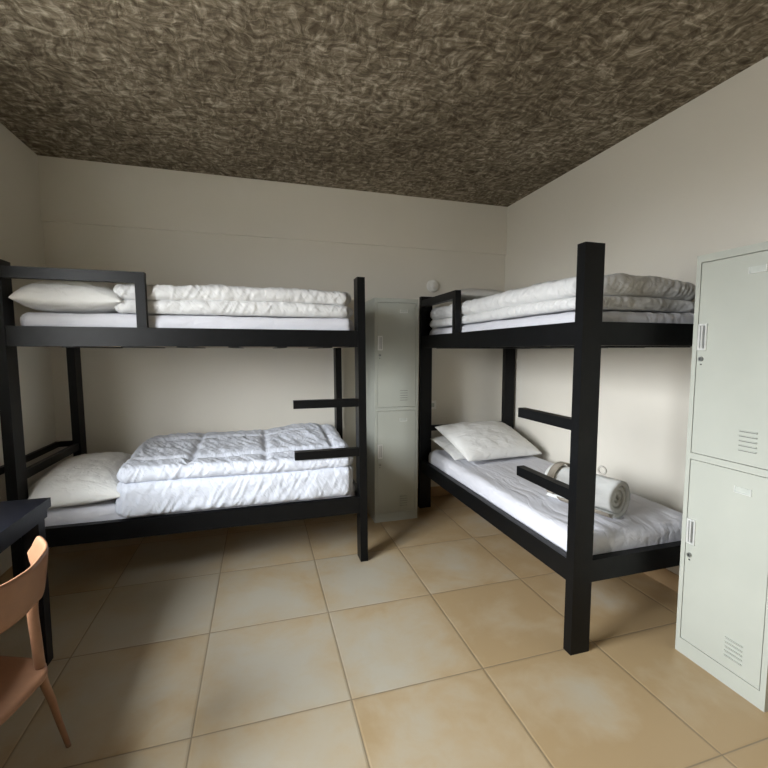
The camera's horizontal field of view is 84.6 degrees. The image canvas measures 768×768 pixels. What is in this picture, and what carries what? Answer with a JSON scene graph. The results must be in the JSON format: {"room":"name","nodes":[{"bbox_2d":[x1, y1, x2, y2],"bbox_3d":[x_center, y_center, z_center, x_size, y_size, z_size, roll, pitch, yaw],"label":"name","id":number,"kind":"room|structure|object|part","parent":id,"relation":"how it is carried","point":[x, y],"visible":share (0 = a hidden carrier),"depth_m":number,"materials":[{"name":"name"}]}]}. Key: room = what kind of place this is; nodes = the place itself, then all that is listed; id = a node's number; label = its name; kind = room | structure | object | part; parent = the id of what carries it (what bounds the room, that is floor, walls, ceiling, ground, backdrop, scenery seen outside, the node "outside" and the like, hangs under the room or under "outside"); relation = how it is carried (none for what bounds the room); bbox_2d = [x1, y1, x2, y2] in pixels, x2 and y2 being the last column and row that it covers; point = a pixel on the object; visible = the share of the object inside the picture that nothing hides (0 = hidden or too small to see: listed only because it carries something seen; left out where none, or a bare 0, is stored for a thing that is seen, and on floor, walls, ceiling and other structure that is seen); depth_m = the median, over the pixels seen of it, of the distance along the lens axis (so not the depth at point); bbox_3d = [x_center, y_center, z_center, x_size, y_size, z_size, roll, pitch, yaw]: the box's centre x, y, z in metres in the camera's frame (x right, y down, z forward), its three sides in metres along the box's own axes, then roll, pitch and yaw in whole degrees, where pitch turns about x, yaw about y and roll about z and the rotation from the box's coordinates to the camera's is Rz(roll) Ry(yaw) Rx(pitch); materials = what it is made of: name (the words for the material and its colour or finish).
{"room":"dormitory","nodes":[
{"label":"dormitory","id":0,"kind":"room"},
{"bbox_2d":[0,123,57,575],"bbox_3d":[-1.661,0.025,-0.126,0.290,2.805,6.730,-1,5,-16],"label":"wall","id":1,"kind":"structure","parent":0,"point":[21,225],"depth_m":2.81,"materials":[{"name":"paint"}]},
{"bbox_2d":[0,547,50,584],"bbox_3d":[-1.517,1.370,0.018,0.009,0.100,6.721,-1,5,-16],"label":"baseboard","id":2,"kind":"structure","parent":1,"relation":"attached to","point":[7,575],"depth_m":2.53,"materials":[{"name":"tile"}]},
{"bbox_2d":[0,441,72,474],"bbox_3d":[-2.199,0.503,2.551,0.170,0.040,1.380,-1,5,-16],"label":"trim","id":3,"kind":"structure","parent":1,"relation":"attached to","point":[54,445],"depth_m":2.96,"materials":[{"name":"black paint"}]},
{"bbox_2d":[37,155,506,487],"bbox_3d":[-0.711,-0.281,3.746,4.312,2.805,0.218,-1,5,-16],"label":"wall","id":4,"kind":"structure","parent":0,"point":[173,227],"depth_m":3.49,"materials":[{"name":"paint"}]},
{"bbox_2d":[427,280,437,291],"bbox_3d":[0.456,-0.914,3.925,0.116,0.116,0.040,-1,5,-16],"label":"smoke detector","id":5,"kind":"object","parent":4,"relation":"attached to","point":[432,285],"visible":1,"depth_m":3.91,"materials":[{"name":"white plastic"}]},
{"bbox_2d":[432,401,435,408],"bbox_3d":[0.461,0.201,4.030,0.080,0.080,0.012,-1,5,-16],"label":"wall socket","id":6,"kind":"object","parent":4,"relation":"attached to","point":[433,402],"visible":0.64,"depth_m":4.03,"materials":[{"name":"white plastic"}]},
{"bbox_2d":[417,486,451,498],"bbox_3d":[-0.641,1.074,3.774,3.822,0.100,0.009,-1,5,-16],"label":"baseboard","id":7,"kind":"structure","parent":4,"relation":"attached to","point":[436,491],"depth_m":4.11,"materials":[{"name":"tile"}]},
{"bbox_2d":[0,495,767,767],"bbox_3d":[0.267,1.428,0.556,4.312,0.100,7.130,-1,5,-16],"label":"floor","id":8,"kind":"structure","parent":0,"point":[267,645],"depth_m":1.92,"materials":[{"name":"tile"}]},
{"bbox_2d":[0,497,53,665],"bbox_3d":[-1.598,0.945,1.264,0.545,0.752,1.272,-1,5,-16],"label":"desk","id":9,"kind":"object","parent":8,"relation":"on","point":[18,518],"visible":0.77,"depth_m":1.84,"materials":[{"name":"black laminate"}]},
{"bbox_3d":[-1.549,0.937,1.893,0.055,0.668,0.055,-1,5,-16],"label":"leg","id":10,"kind":"part","parent":9,"relation":"part of","materials":[{"name":"black laminate"}]},
{"bbox_2d":[0,536,71,747],"bbox_3d":[-1.265,0.931,1.215,0.477,0.792,0.552,0,5,-1],"label":"chair","id":11,"kind":"object","parent":8,"relation":"on","point":[20,677],"visible":1,"depth_m":1.30,"materials":[{"name":"beige wood"}]},
{"bbox_3d":[-1.280,0.936,1.215,0.430,0.040,0.390,0,5,-1],"label":"seat","id":12,"kind":"part","parent":11,"relation":"part of","materials":[{"name":"brown wood"}]},
{"bbox_3d":[-1.122,0.620,1.194,0.191,0.170,0.537,0,5,-1],"label":"backrest","id":13,"kind":"part","parent":11,"relation":"part of","materials":[{"name":"brown wood"}]},
{"bbox_3d":[-1.114,0.959,1.416,0.041,0.704,0.168,-1,5,-11],"label":"leg","id":14,"kind":"part","parent":11,"relation":"part of","materials":[{"name":"brown wood"}]},
{"bbox_2d":[0,259,367,577],"bbox_3d":[-1.197,0.242,2.951,1.991,1.887,0.950,-1,5,-16],"label":"bunk bed","id":15,"kind":"object","parent":8,"relation":"on","point":[12,336],"visible":0.77,"depth_m":2.47,"materials":[{"name":"black paint"}]},
{"bbox_3d":[-2.000,0.295,2.275,0.066,1.887,0.104,-1,5,-16],"label":"post","id":16,"kind":"part","parent":15,"relation":"part of","materials":[{"name":"black metal"}]},
{"bbox_3d":[-2.119,0.482,2.697,0.032,0.048,0.742,-1,5,-16],"label":"head rail","id":17,"kind":"part","parent":15,"relation":"part of","materials":[{"name":"black paint"}]},
{"bbox_3d":[-1.659,-0.588,2.278,0.660,0.058,0.044,-1,5,-16],"label":"guard rail","id":18,"kind":"part","parent":15,"relation":"part of","materials":[{"name":"black metal"}]},
{"bbox_3d":[-2.240,0.232,3.084,0.066,1.887,0.104,-1,5,-16],"label":"post","id":19,"kind":"part","parent":15,"relation":"part of","materials":[{"name":"black paint"}]},
{"bbox_3d":[-1.365,-0.442,2.377,0.052,0.248,0.044,-1,5,-16],"label":"guard post","id":20,"kind":"part","parent":15,"relation":"part of","materials":[{"name":"black paint"}]},
{"bbox_3d":[-1.074,-0.273,2.477,1.876,0.106,0.040,-1,5,-16],"label":"rail","id":21,"kind":"part","parent":15,"relation":"part of","materials":[{"name":"black metal"}]},
{"bbox_2d":[20,312,353,329],"bbox_3d":[-1.191,-0.364,2.902,1.853,0.159,0.831,-1,5,-16],"label":"mattress","id":22,"kind":"object","parent":15,"relation":"on","point":[29,318],"visible":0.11,"depth_m":2.48,"materials":[{"name":"white fabric"}]},
{"bbox_2d":[8,280,121,313],"bbox_3d":[-1.832,-0.525,2.599,0.530,0.224,0.700,-1,5,-18],"label":"pillow","id":23,"kind":"object","parent":22,"relation":"on","point":[52,296],"visible":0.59,"depth_m":2.31,"materials":[{"name":"white fabric"}]},
{"bbox_2d":[113,283,352,318],"bbox_3d":[-0.971,-0.543,2.907,1.408,0.197,0.766,-1,5,-16],"label":"duvet","id":24,"kind":"object","parent":22,"relation":"on","point":[197,300],"visible":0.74,"depth_m":2.56,"materials":[{"name":"white fabric"}]},
{"bbox_3d":[-1.065,0.828,2.567,1.876,0.106,0.040,-1,5,-16],"label":"rail","id":25,"kind":"part","parent":15,"relation":"part of","materials":[{"name":"black metal"}]},
{"bbox_2d":[45,484,354,526],"bbox_3d":[-1.183,0.737,2.993,1.843,0.157,0.831,-1,5,-16],"label":"mattress","id":26,"kind":"object","parent":15,"relation":"on","point":[103,510],"visible":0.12,"depth_m":2.43,"materials":[{"name":"white fabric"}]},
{"bbox_2d":[28,452,131,508],"bbox_3d":[-1.869,0.579,2.681,0.513,0.226,0.750,-2,5,-19],"label":"pillow","id":27,"kind":"object","parent":26,"relation":"on","point":[82,479],"visible":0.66,"depth_m":2.42,"materials":[{"name":"white fabric"}]},
{"bbox_2d":[115,423,352,517],"bbox_3d":[-0.982,0.546,2.991,1.438,0.376,0.894,-1,5,-16],"label":"duvet","id":28,"kind":"object","parent":26,"relation":"on","point":[178,472],"visible":0.93,"depth_m":2.65,"materials":[{"name":"white fabric"}]},
{"bbox_3d":[-1.328,-0.340,3.336,1.876,0.106,0.040,-1,5,-16],"label":"rail","id":29,"kind":"part","parent":15,"relation":"part of","materials":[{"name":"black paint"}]},
{"bbox_3d":[-0.394,0.189,3.627,0.066,1.887,0.104,-1,5,-16],"label":"post","id":30,"kind":"part","parent":15,"relation":"part of","materials":[{"name":"black metal"}]},
{"bbox_3d":[-0.269,0.773,3.268,0.041,0.106,0.742,-1,5,-16],"label":"rail","id":31,"kind":"part","parent":15,"relation":"part of","materials":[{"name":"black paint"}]},
{"bbox_3d":[-0.154,0.253,2.818,0.066,1.887,0.104,-1,5,-16],"label":"post","id":32,"kind":"part","parent":15,"relation":"part of","materials":[{"name":"black metal"}]},
{"bbox_2d":[365,298,418,522],"bbox_3d":[0.044,0.212,3.662,0.372,1.835,0.438,-1,5,-16],"label":"locker","id":33,"kind":"object","parent":8,"relation":"on","point":[391,324],"visible":1,"depth_m":3.47,"materials":[{"name":"metal"}]},
{"bbox_3d":[-0.031,-0.327,3.374,0.038,0.115,0.008,-1,5,-16],"label":"handle","id":34,"kind":"part","parent":33,"relation":"part of","materials":[{"name":"silver metal"}]},
{"bbox_3d":[-0.031,0.553,3.444,0.038,0.115,0.008,-1,5,-16],"label":"handle","id":35,"kind":"part","parent":33,"relation":"part of","materials":[{"name":"silver metal"}]},
{"bbox_3d":[0.102,0.644,3.501,0.326,0.850,0.013,-1,5,-16],"label":"door","id":36,"kind":"part","parent":33,"relation":"part of","materials":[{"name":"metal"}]},
{"bbox_3d":[0.102,-0.233,3.432,0.326,0.841,0.013,-1,5,-16],"label":"door","id":37,"kind":"part","parent":33,"relation":"part of","materials":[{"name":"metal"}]},
{"bbox_2d":[418,242,693,655],"bbox_3d":[1.046,0.241,2.970,0.950,1.887,1.975,-1,5,-16],"label":"bunk bed","id":38,"kind":"object","parent":8,"relation":"on","point":[588,334],"visible":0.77,"depth_m":2.00,"materials":[{"name":"black paint"}]},
{"bbox_3d":[0.368,0.178,3.771,0.104,1.887,0.050,-1,5,-16],"label":"post","id":39,"kind":"part","parent":38,"relation":"part of","materials":[{"name":"black metal"}]},
{"bbox_3d":[0.443,-0.673,3.355,0.044,0.058,0.660,-1,5,-16],"label":"guard rail","id":40,"kind":"part","parent":38,"relation":"part of","materials":[{"name":"black metal"}]},
{"bbox_3d":[0.529,-0.497,3.075,0.044,0.248,0.050,-1,5,-16],"label":"guard post","id":41,"kind":"part","parent":38,"relation":"part of","materials":[{"name":"black paint"}]},
{"bbox_3d":[0.773,0.387,3.909,0.742,0.048,0.032,-1,5,-16],"label":"head rail","id":42,"kind":"part","parent":38,"relation":"part of","materials":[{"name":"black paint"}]},
{"bbox_3d":[0.615,0.803,2.887,0.040,0.106,1.875,-1,5,-16],"label":"rail","id":43,"kind":"part","parent":38,"relation":"part of","materials":[{"name":"black paint"}]},
{"bbox_3d":[0.616,-0.298,2.800,0.040,0.106,1.875,-1,5,-16],"label":"rail","id":44,"kind":"part","parent":38,"relation":"part of","materials":[{"name":"black metal"}]},
{"bbox_3d":[1.179,0.159,4.010,0.104,1.887,0.050,-1,5,-16],"label":"post","id":45,"kind":"part","parent":38,"relation":"part of","materials":[{"name":"black metal"}]},
{"bbox_2d":[429,450,682,554],"bbox_3d":[1.037,0.729,3.006,0.816,0.174,1.880,-1,5,-16],"label":"mattress","id":46,"kind":"object","parent":38,"relation":"on","point":[645,522],"visible":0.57,"depth_m":2.40,"materials":[{"name":"white fabric"}]},
{"bbox_2d":[430,436,465,459],"bbox_3d":[0.829,0.527,3.711,0.730,0.146,0.430,-2,5,-21],"label":"pillow","id":47,"kind":"object","parent":46,"relation":"on","point":[442,441],"visible":0.32,"depth_m":3.56,"materials":[{"name":"white fabric"}]},
{"bbox_2d":[435,421,541,460],"bbox_3d":[0.869,0.458,3.550,0.727,0.245,0.511,-2,5,-23],"label":"pillow","id":48,"kind":"object","parent":46,"relation":"on","point":[478,440],"visible":1,"depth_m":3.41,"materials":[{"name":"white fabric"}]},
{"bbox_2d":[545,461,629,518],"bbox_3d":[1.132,0.571,2.388,0.233,0.242,0.417,-3,5,-31],"label":"rolled blanket","id":49,"kind":"object","parent":46,"relation":"on","point":[612,496],"visible":0.48,"depth_m":2.24,"materials":[{"name":"white fabric"}]},
{"bbox_2d":[430,311,693,334],"bbox_3d":[1.043,-0.356,2.925,0.832,0.141,1.874,-1,5,-16],"label":"mattress","id":50,"kind":"object","parent":38,"relation":"on","point":[612,316],"visible":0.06,"depth_m":2.09,"materials":[{"name":"white fabric"}]},
{"bbox_2d":[430,273,695,327],"bbox_3d":[1.017,-0.527,2.915,0.799,0.199,1.844,-1,5,-16],"label":"duvet","id":51,"kind":"object","parent":50,"relation":"on","point":[622,292],"visible":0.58,"depth_m":2.13,"materials":[{"name":"white fabric"}]},
{"bbox_2d":[449,288,502,302],"bbox_3d":[0.780,-0.746,3.564,0.600,0.111,0.400,-2,5,-20],"label":"pillow","id":52,"kind":"object","parent":51,"relation":"on","point":[470,293],"visible":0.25,"depth_m":3.38,"materials":[{"name":"white fabric"}]},
{"bbox_3d":[0.913,0.323,1.931,0.104,1.887,0.050,-1,5,-16],"label":"post","id":53,"kind":"part","parent":38,"relation":"part of","materials":[{"name":"black paint"}]},
{"bbox_3d":[1.318,0.866,2.094,0.742,0.106,0.040,-1,5,-16],"label":"rail","id":54,"kind":"part","parent":38,"relation":"part of","materials":[{"name":"black paint"}]},
{"bbox_3d":[1.319,-0.235,2.007,0.742,0.106,0.040,-1,5,-16],"label":"rail","id":55,"kind":"part","parent":38,"relation":"part of","materials":[{"name":"black paint"}]},
{"bbox_2d":[675,241,767,711],"bbox_3d":[1.644,0.358,1.823,0.438,1.835,0.372,-1,5,-16],"label":"locker","id":56,"kind":"object","parent":8,"relation":"on","point":[722,621],"visible":1,"depth_m":1.77,"materials":[{"name":"metal"}]},
{"bbox_3d":[1.399,0.673,1.923,0.008,0.115,0.038,-1,5,-16],"label":"handle","id":57,"kind":"part","parent":56,"relation":"part of","materials":[{"name":"silver metal"}]},
{"bbox_2d":[700,326,704,347],"bbox_3d":[1.402,-0.206,1.853,0.002,0.099,0.022,-1,5,-16],"label":"handle","id":58,"kind":"object","parent":56,"relation":"on","point":[702,328],"depth_m":1.85,"materials":[{"name":"metal"}]},
{"bbox_3d":[1.399,-0.206,1.853,0.008,0.115,0.038,-1,5,-16],"label":"handle","id":59,"kind":"part","parent":56,"relation":"part of","materials":[{"name":"silver metal"}]},
{"bbox_3d":[1.449,0.779,1.798,0.013,0.850,0.326,-1,5,-16],"label":"door","id":60,"kind":"part","parent":56,"relation":"part of","materials":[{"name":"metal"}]},
{"bbox_3d":[1.449,-0.098,1.729,0.013,0.841,0.326,-1,5,-16],"label":"door","id":61,"kind":"part","parent":56,"relation":"part of","materials":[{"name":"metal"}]},
{"bbox_2d":[724,636,742,665],"bbox_3d":[1.458,1.114,1.762,0.005,0.080,0.069,-1,5,-16],"label":"vent","id":62,"kind":"object","parent":56,"relation":"attached to","point":[733,648],"depth_m":1.76,"materials":[{"name":"metal"}]},
{"bbox_2d":[737,430,757,452],"bbox_3d":[1.458,0.230,1.692,0.005,0.080,0.069,-1,5,-16],"label":"vent","id":63,"kind":"object","parent":56,"relation":"attached to","point":[747,440],"depth_m":1.69,"materials":[{"name":"metal"}]},
{"bbox_2d":[0,0,767,206],"bbox_3d":[0.268,-1.478,0.327,4.312,0.120,7.130,-1,5,-16],"label":"ceiling","id":64,"kind":"structure","parent":0,"point":[487,102],"depth_m":2.16,"materials":[{"name":"paint"}]},
{"bbox_2d":[505,57,767,574],"bbox_3d":[2.239,-0.065,1.022,0.200,2.805,6.730,-1,5,-16],"label":"wall","id":65,"kind":"structure","parent":0,"point":[692,182],"depth_m":2.64,"materials":[{"name":"paint"}]},
{"bbox_2d":[643,568,678,592],"bbox_3d":[2.140,1.286,1.095,0.009,0.100,6.721,-1,5,-16],"label":"baseboard","id":66,"kind":"structure","parent":65,"relation":"attached to","point":[664,576],"depth_m":2.55,"materials":[{"name":"tile"}]}
]}

